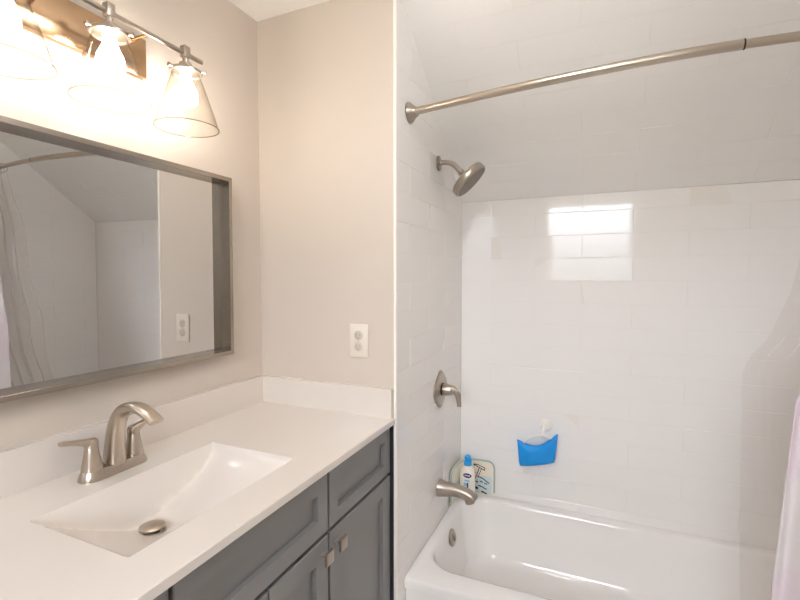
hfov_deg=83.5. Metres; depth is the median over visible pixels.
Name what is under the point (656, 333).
wall
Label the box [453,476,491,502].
print
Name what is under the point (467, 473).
lotion bottle
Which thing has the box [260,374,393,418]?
backsplash
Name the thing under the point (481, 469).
print
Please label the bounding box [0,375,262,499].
backsplash
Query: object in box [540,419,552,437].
hook
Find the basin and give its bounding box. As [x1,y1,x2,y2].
[30,442,293,557]
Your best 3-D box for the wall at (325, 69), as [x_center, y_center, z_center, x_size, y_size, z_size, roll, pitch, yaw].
[-0.094,0.121,2.045,0.572,2.370,0.904,1,3,24]
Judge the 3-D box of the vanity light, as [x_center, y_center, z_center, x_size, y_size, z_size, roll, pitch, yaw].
[-0.704,-0.596,1.071,0.208,0.243,0.602,1,3,24]
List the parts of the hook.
hook arm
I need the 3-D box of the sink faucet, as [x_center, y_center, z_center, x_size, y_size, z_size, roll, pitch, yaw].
[-0.652,0.335,1.087,0.190,0.179,0.240,1,3,24]
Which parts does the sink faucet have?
lever, handle post, plate, spout, handle post, lever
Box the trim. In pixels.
[393,0,396,599]
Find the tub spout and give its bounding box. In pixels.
[437,479,477,504]
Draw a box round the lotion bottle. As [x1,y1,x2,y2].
[460,454,474,500]
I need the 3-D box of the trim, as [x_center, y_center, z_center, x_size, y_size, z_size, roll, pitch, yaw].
[-0.015,0.147,1.521,0.010,2.370,0.010,1,3,24]
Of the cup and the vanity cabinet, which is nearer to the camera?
the vanity cabinet
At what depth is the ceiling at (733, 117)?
1.60 m
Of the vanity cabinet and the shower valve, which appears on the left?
the vanity cabinet
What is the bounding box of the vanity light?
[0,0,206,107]
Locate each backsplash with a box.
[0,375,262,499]
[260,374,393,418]
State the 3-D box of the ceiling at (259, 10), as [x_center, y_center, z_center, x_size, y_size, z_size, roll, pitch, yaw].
[-0.034,-1.005,0.037,2.450,0.080,2.732,1,3,24]
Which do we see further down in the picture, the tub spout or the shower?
the tub spout
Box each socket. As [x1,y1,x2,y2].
[84,1,134,44]
[167,44,206,79]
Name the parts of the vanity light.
bulb, plate, bulb, bulb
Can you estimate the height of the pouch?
0.176 m
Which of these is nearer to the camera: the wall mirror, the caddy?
the wall mirror
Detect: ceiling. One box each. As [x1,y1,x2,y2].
[229,0,329,20]
[403,0,799,202]
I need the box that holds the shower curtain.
[770,392,799,599]
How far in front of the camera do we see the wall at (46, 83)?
1.34 m
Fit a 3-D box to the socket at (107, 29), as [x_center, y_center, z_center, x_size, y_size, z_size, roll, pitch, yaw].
[-0.690,-0.662,1.055,0.101,0.076,0.098,1,3,24]
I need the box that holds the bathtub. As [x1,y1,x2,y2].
[404,494,776,599]
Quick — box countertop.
[0,374,394,599]
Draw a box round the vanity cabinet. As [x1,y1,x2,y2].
[153,425,393,599]
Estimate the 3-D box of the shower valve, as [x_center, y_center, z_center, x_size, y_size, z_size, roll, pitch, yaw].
[0.219,0.390,1.940,0.098,0.164,0.175,1,3,24]
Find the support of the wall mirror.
attached to the wall at (46, 83)
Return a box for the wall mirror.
[0,115,233,402]
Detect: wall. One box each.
[0,0,262,449]
[257,0,461,599]
[461,179,799,550]
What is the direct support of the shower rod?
attached to the wall at (325, 69)
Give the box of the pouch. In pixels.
[450,458,494,505]
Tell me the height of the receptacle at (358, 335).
0.033 m
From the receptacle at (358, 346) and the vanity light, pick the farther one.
the receptacle at (358, 346)
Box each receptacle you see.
[354,331,362,339]
[354,342,362,350]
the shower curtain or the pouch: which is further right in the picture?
the shower curtain
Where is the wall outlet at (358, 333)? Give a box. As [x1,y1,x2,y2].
[350,324,367,357]
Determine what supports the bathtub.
on the floor
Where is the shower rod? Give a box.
[405,31,799,123]
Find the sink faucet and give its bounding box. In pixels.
[58,401,163,483]
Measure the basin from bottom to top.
0.108 m
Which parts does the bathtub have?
overflow plate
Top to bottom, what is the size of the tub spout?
0.079 m
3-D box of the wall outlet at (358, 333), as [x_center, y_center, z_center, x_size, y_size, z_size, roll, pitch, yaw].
[-0.144,0.143,1.569,0.073,0.117,0.008,1,3,24]
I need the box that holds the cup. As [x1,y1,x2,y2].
[540,419,552,430]
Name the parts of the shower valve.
wall plate, lever handle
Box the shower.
[436,156,484,196]
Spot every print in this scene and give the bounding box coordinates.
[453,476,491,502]
[473,463,488,493]
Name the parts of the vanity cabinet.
drawer, drawer, door, door, knob, knob, door, drawer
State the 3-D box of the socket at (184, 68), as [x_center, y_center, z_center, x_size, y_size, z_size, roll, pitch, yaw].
[-0.604,-0.672,1.252,0.101,0.076,0.098,1,3,24]
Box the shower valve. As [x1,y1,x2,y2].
[433,370,461,407]
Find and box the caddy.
[517,434,557,465]
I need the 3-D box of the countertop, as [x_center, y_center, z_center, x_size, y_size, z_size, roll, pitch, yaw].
[-0.533,0.430,1.062,0.570,0.209,1.275,1,3,24]

